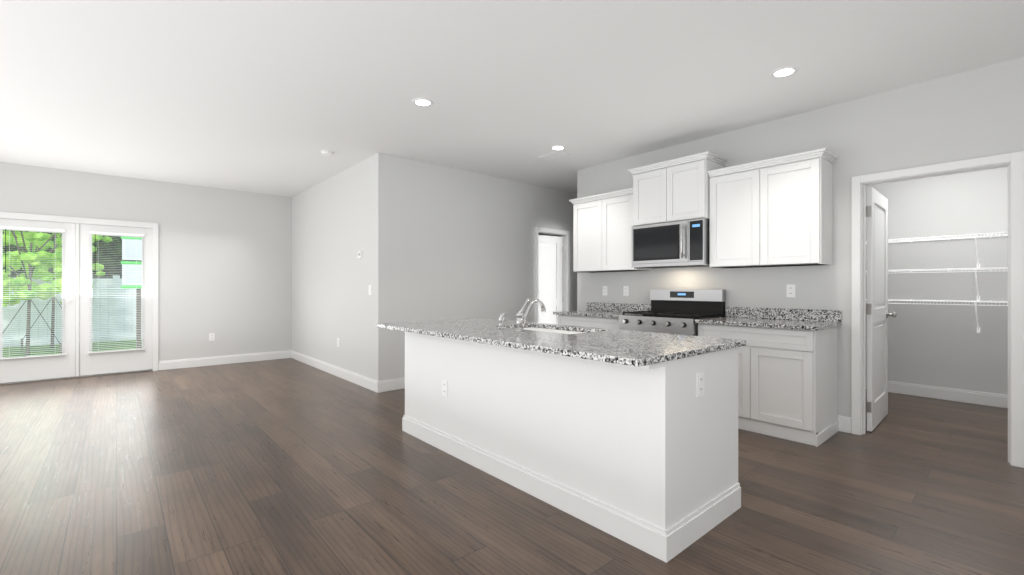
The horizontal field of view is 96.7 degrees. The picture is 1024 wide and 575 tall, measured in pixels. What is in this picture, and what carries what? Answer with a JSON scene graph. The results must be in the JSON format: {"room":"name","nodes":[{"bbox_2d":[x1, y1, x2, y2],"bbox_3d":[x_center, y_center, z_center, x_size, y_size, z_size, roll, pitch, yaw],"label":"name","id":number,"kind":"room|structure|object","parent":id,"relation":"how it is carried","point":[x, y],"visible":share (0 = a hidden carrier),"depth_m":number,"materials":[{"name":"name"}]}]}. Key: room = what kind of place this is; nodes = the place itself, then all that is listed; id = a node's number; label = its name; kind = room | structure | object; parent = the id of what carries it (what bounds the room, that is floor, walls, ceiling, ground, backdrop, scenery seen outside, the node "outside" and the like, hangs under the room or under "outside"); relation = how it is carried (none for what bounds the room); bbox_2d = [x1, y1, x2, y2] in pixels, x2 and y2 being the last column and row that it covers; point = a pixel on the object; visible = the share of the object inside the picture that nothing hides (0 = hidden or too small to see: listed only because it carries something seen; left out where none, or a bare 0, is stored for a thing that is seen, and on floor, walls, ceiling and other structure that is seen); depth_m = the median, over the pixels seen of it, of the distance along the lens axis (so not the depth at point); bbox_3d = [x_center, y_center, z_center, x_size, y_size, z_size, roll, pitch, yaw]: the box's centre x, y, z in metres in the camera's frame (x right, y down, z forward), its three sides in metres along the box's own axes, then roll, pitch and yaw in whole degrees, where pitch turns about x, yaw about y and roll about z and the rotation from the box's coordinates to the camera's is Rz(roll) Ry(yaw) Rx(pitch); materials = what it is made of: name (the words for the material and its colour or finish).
{"room":"kitchen","nodes":[
{"label":"kitchen","id":0,"kind":"room"},
{"bbox_2d":[0,162,291,361],"bbox_3d":[-5.112,-0.170,6.673,6.480,2.740,0.120,0,0,-41],"label":"wall","id":1,"kind":"structure","parent":0,"point":[225,266],"depth_m":6.92,"materials":[{"name":"paint"}]},
{"bbox_2d":[0,219,74,382],"bbox_3d":[-6.088,0.165,5.786,0.773,2.030,0.089,0,0,-41],"label":"french door","id":2,"kind":"structure","parent":1,"relation":"in","point":[33,367],"depth_m":5.84,"materials":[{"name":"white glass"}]},
{"bbox_2d":[0,212,157,384],"bbox_3d":[-5.813,0.136,6.070,1.726,2.128,0.170,0,0,-41],"label":"door frame","id":3,"kind":"structure","parent":1,"relation":"attached to","point":[77,221],"depth_m":6.05,"materials":[{"name":"white wood"}]},
{"bbox_2d":[79,224,152,375],"bbox_3d":[-5.475,0.165,6.318,0.770,2.030,0.089,0,0,-41],"label":"french door","id":4,"kind":"structure","parent":1,"relation":"in","point":[105,361],"depth_m":6.28,"materials":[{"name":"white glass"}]},
{"bbox_2d":[209,333,214,340],"bbox_3d":[-4.625,0.760,7.012,0.070,0.115,0.007,0,0,-41],"label":"outlet plates","id":5,"kind":"object","parent":1,"relation":"attached to","point":[211,336],"depth_m":7.01,"materials":[{"name":"white plastic"}]},
{"bbox_2d":[158,350,290,369],"bbox_3d":[-4.444,1.135,7.162,1.770,0.130,0.018,0,0,-41],"label":"baseboard","id":6,"kind":"structure","parent":1,"relation":"attached to","point":[219,360],"depth_m":7.09,"materials":[{"name":"white wood"}]},
{"bbox_2d":[292,153,482,380],"bbox_3d":[-2.078,-0.170,6.978,1.500,2.740,3.399,0,0,-41],"label":"wall","id":7,"kind":"structure","parent":0,"point":[411,230],"depth_m":5.76,"materials":[{"name":"paint"}]},
{"bbox_2d":[291,350,377,392],"bbox_3d":[-2.645,1.135,6.475,0.015,0.130,3.415,0,0,-41],"label":"baseboard","id":8,"kind":"structure","parent":7,"relation":"attached to","point":[366,382],"depth_m":6.09,"materials":[{"name":"white wood"}]},
{"bbox_2d":[378,377,404,392],"bbox_3d":[-0.589,1.135,6.009,2.475,0.130,0.015,0,0,-41],"label":"baseboard","id":9,"kind":"structure","parent":7,"relation":"attached to","point":[399,383],"depth_m":5.29,"materials":[{"name":"white wood"}]},
{"bbox_2d":[0,358,1023,574],"bbox_3d":[-0.179,1.225,3.773,10.120,0.050,10.970,0,0,-41],"label":"floor","id":10,"kind":"structure","parent":0,"point":[288,466],"depth_m":2.63,"materials":[{"name":"brown wood"}]},
{"bbox_2d":[398,326,743,562],"bbox_3d":[0.122,0.760,3.113,0.880,0.880,2.430,0,0,-41],"label":"kitchen island","id":11,"kind":"object","parent":10,"relation":"on","point":[629,437],"depth_m":2.37,"materials":[{"name":"paint"}]},
{"bbox_2d":[376,320,703,369],"bbox_3d":[-0.091,0.305,2.932,0.550,0.030,2.456,0,0,-41],"label":"island countertop","id":12,"kind":"structure","parent":11,"relation":"on","point":[618,351],"depth_m":2.44,"materials":[{"name":"grey stone"}]},
{"bbox_2d":[497,298,545,331],"bbox_3d":[0.069,0.181,3.195,0.270,0.218,0.256,0,0,-41],"label":"faucet","id":13,"kind":"object","parent":12,"relation":"on","point":[521,318],"depth_m":3.08,"materials":[{"name":"silver metal"}]},
{"bbox_2d":[553,302,650,329],"bbox_3d":[1.041,0.695,5.278,0.640,1.010,0.949,0,0,-41],"label":"base cabinet","id":14,"kind":"object","parent":10,"relation":"on","point":[600,315],"visible":0.27,"depth_m":5.24,"materials":[{"name":"stone"}]},
{"bbox_2d":[619,289,725,335],"bbox_3d":[1.590,0.610,4.588,0.712,1.180,0.804,0,0,-41],"label":"range","id":15,"kind":"object","parent":10,"relation":"on","point":[677,311],"visible":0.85,"depth_m":4.57,"materials":[{"name":"silver metal"}]},
{"bbox_2d":[695,307,840,446],"bbox_3d":[2.197,0.695,3.948,0.640,1.010,0.952,0,0,-41],"label":"base cabinet","id":16,"kind":"object","parent":10,"relation":"on","point":[787,374],"visible":0.88,"depth_m":3.67,"materials":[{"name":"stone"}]},
{"bbox_2d":[0,0,1023,196],"bbox_3d":[-0.179,-1.590,3.773,10.120,0.100,10.970,0,0,-41],"label":"ceiling","id":17,"kind":"structure","parent":0,"point":[272,97],"depth_m":3.31,"materials":[{"name":"white paint"}]},
{"bbox_2d":[320,150,332,155],"bbox_3d":[-2.099,-1.523,5.158,0.136,0.034,0.136,0,0,-41],"label":"smoke detector","id":18,"kind":"object","parent":17,"relation":"attached to","point":[327,152],"visible":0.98,"depth_m":5.12,"materials":[{"name":"white plastic"}]},
{"bbox_2d":[412,98,432,106],"bbox_3d":[-0.742,-1.536,3.780,0.176,0.008,0.176,0,0,-41],"label":"recessed light","id":19,"kind":"object","parent":17,"relation":"in","point":[423,102],"visible":1,"depth_m":3.78,"materials":[{"name":"white plastic"}]},
{"bbox_2d":[538,151,570,160],"bbox_3d":[0.499,-1.532,5.310,0.200,0.016,0.340,0,0,-41],"label":"ceiling vent","id":20,"kind":"object","parent":17,"relation":"in","point":[555,155],"visible":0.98,"depth_m":5.28,"materials":[{"name":"white metal"}]},
{"bbox_2d":[550,145,565,150],"bbox_3d":[0.506,-1.536,5.011,0.176,0.008,0.176,0,0,-41],"label":"recessed light","id":21,"kind":"object","parent":17,"relation":"in","point":[558,147],"visible":1,"depth_m":4.99,"materials":[{"name":"white plastic"}]},
{"bbox_2d":[770,66,797,77],"bbox_3d":[1.943,-1.536,3.252,0.176,0.008,0.176,0,0,-41],"label":"recessed light","id":22,"kind":"object","parent":17,"relation":"in","point":[786,71],"visible":1,"depth_m":3.25,"materials":[{"name":"white plastic"}]},
{"bbox_2d":[483,174,576,321],"bbox_3d":[0.938,-0.170,7.427,3.640,2.740,0.120,0,0,-41],"label":"wall","id":23,"kind":"structure","parent":0,"point":[515,213],"depth_m":6.58,"materials":[{"name":"paint"}]},
{"bbox_2d":[538,235,562,323],"bbox_3d":[0.542,0.187,7.193,0.635,2.010,0.171,0,0,-31],"label":"hall door","id":24,"kind":"structure","parent":23,"relation":"in","point":[550,251],"depth_m":7.21,"materials":[{"name":"white wood"}]},
{"bbox_2d":[535,227,569,322],"bbox_3d":[0.595,0.146,7.116,0.761,2.108,0.142,0,0,-41],"label":"door frame","id":25,"kind":"structure","parent":23,"relation":"attached to","point":[564,235],"depth_m":7.29,"materials":[{"name":"white wood"}]},
{"bbox_2d":[538,233,560,236],"bbox_3d":[0.779,-0.170,7.945,0.100,2.740,0.870,0,0,-41],"label":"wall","id":26,"kind":"structure","parent":0,"point":[548,234],"depth_m":8.02,"materials":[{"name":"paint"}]},
{"bbox_2d":[577,57,1023,416],"bbox_3d":[3.025,-0.170,3.577,0.120,2.740,6.470,0,0,-41],"label":"wall","id":27,"kind":"structure","parent":0,"point":[975,113],"depth_m":3.79,"materials":[{"name":"paint"}]},
{"bbox_2d":[573,196,596,271],"bbox_3d":[1.039,-0.626,5.516,0.330,0.872,0.508,0,0,-41],"label":"upper cabinet","id":28,"kind":"object","parent":27,"relation":"attached to","point":[585,209],"depth_m":5.46,"materials":[{"name":"white wood"}]},
{"bbox_2d":[603,286,606,294],"bbox_3d":[1.150,0.040,5.637,0.007,0.115,0.070,0,0,-41],"label":"outlet","id":29,"kind":"object","parent":27,"relation":"attached to","point":[604,287],"depth_m":5.63,"materials":[{"name":"white plastic"}]},
{"bbox_2d":[597,188,651,271],"bbox_3d":[1.289,-0.626,5.229,0.330,0.872,0.509,0,0,-41],"label":"upper cabinet","id":30,"kind":"object","parent":27,"relation":"attached to","point":[614,234],"depth_m":5.14,"materials":[{"name":"white wood"}]},
{"bbox_2d":[623,286,628,295],"bbox_3d":[1.353,0.040,5.403,0.007,0.115,0.070,0,0,-41],"label":"outlet","id":31,"kind":"object","parent":27,"relation":"attached to","point":[625,288],"depth_m":5.40,"materials":[{"name":"white plastic"}]},
{"bbox_2d":[629,164,656,227],"bbox_3d":[1.591,-0.954,4.840,0.385,0.597,0.466,0,0,-41],"label":"upper cabinet","id":32,"kind":"object","parent":27,"relation":"attached to","point":[643,194],"depth_m":4.79,"materials":[{"name":"white wood"}]},
{"bbox_2d":[657,152,724,223],"bbox_3d":[1.812,-0.954,4.585,0.385,0.597,0.466,0,0,-41],"label":"upper cabinet","id":33,"kind":"object","parent":27,"relation":"attached to","point":[683,184],"depth_m":4.45,"materials":[{"name":"white wood"}]},
{"bbox_2d":[632,218,709,267],"bbox_3d":[1.675,-0.432,4.689,0.452,0.439,0.796,0,0,-41],"label":"microwave","id":34,"kind":"object","parent":33,"relation":"attached to","point":[678,244],"visible":0.96,"depth_m":4.52,"materials":[{"name":"silver metal"}]},
{"bbox_2d":[709,164,748,267],"bbox_3d":[2.159,-0.636,4.228,0.330,0.892,0.518,0,0,-41],"label":"upper cabinet","id":35,"kind":"object","parent":27,"relation":"attached to","point":[728,187],"depth_m":4.18,"materials":[{"name":"white wood"}]},
{"bbox_2d":[786,284,794,296],"bbox_3d":[2.501,0.030,4.082,0.007,0.115,0.070,0,0,-41],"label":"outlet","id":36,"kind":"object","parent":27,"relation":"attached to","point":[790,290],"depth_m":4.08,"materials":[{"name":"white plastic"}]},
{"bbox_2d":[749,148,836,267],"bbox_3d":[2.415,-0.636,3.933,0.330,0.892,0.519,0,0,-41],"label":"upper cabinet","id":37,"kind":"object","parent":27,"relation":"attached to","point":[775,212],"depth_m":3.80,"materials":[{"name":"white wood"}]},
{"bbox_2d":[838,415,850,430],"bbox_3d":[1.963,1.135,4.902,0.015,0.130,2.837,0,0,-41],"label":"baseboard","id":38,"kind":"structure","parent":27,"relation":"attached to","point":[844,422],"depth_m":3.77,"materials":[{"name":"white wood"}]},
{"bbox_2d":[866,187,896,431],"bbox_3d":[3.249,0.179,4.041,0.802,2.025,0.171,0,0,-43],"label":"pantry door","id":39,"kind":"structure","parent":27,"relation":"in","point":[877,313],"depth_m":3.93,"materials":[{"name":"white wood"}]},
{"bbox_2d":[851,151,1023,467],"bbox_3d":[3.153,0.146,3.430,0.161,2.108,0.942,0,0,-41],"label":"door frame","id":40,"kind":"structure","parent":27,"relation":"attached to","point":[1013,162],"depth_m":3.17,"materials":[{"name":"white wood"}]},
{"bbox_2d":[866,167,1007,394],"bbox_3d":[4.625,-0.170,4.968,0.120,2.740,6.230,0,0,-41],"label":"wall","id":41,"kind":"structure","parent":0,"point":[932,344],"depth_m":4.84,"materials":[{"name":"paint"}]},
{"bbox_2d":[866,378,1007,407],"bbox_3d":[3.993,1.135,5.591,0.015,0.130,4.460,0,0,-41],"label":"baseboard","id":42,"kind":"structure","parent":41,"relation":"attached to","point":[976,397],"depth_m":4.83,"materials":[{"name":"white wood"}]},
{"bbox_2d":[866,232,1007,332],"bbox_3d":[3.845,-0.026,5.460,0.404,0.993,4.448,0,0,-41],"label":"shelf","id":43,"kind":"object","parent":41,"relation":"attached to","point":[975,236],"visible":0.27,"depth_m":4.60,"materials":[{"name":"white metal"}]},
{"label":"outside","id":44,"kind":"structure","parent":0,"visible":0},
{"bbox_2d":[3,339,141,357],"bbox_3d":[-12.613,1.345,14.509,28.000,0.050,21.550,0,0,-41],"label":"grass","id":45,"kind":"structure","parent":44,"point":[103,347],"depth_m":9.85,"materials":[{"name":"plant"}]},
{"bbox_2d":[3,230,111,356],"bbox_3d":[-10.201,-1.186,8.583,4.205,5.013,3.877,0,0,-41],"label":"tree","id":46,"kind":"object","parent":45,"relation":"on","point":[29,262],"depth_m":8.59,"materials":[{"name":"green plant"}]},
{"bbox_2d":[3,275,141,346],"bbox_3d":[-9.854,0.510,11.336,24.130,1.620,0.130,0,0,-41],"label":"fence","id":47,"kind":"object","parent":45,"relation":"on","point":[39,302],"depth_m":11.07,"materials":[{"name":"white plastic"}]},
{"bbox_2d":[3,231,141,278],"bbox_3d":[-12.465,-4.181,13.968,29.559,13.237,5.842,0,0,-41],"label":"tree","id":48,"kind":"object","parent":45,"relation":"on","point":[102,255],"depth_m":11.98,"materials":[{"name":"green plant"}]},
{"bbox_2d":[121,236,141,348],"bbox_3d":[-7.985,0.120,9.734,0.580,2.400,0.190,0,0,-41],"label":"building","id":49,"kind":"structure","parent":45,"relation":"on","point":[127,280],"depth_m":9.62,"materials":[{"name":"white plastic"}]}
]}

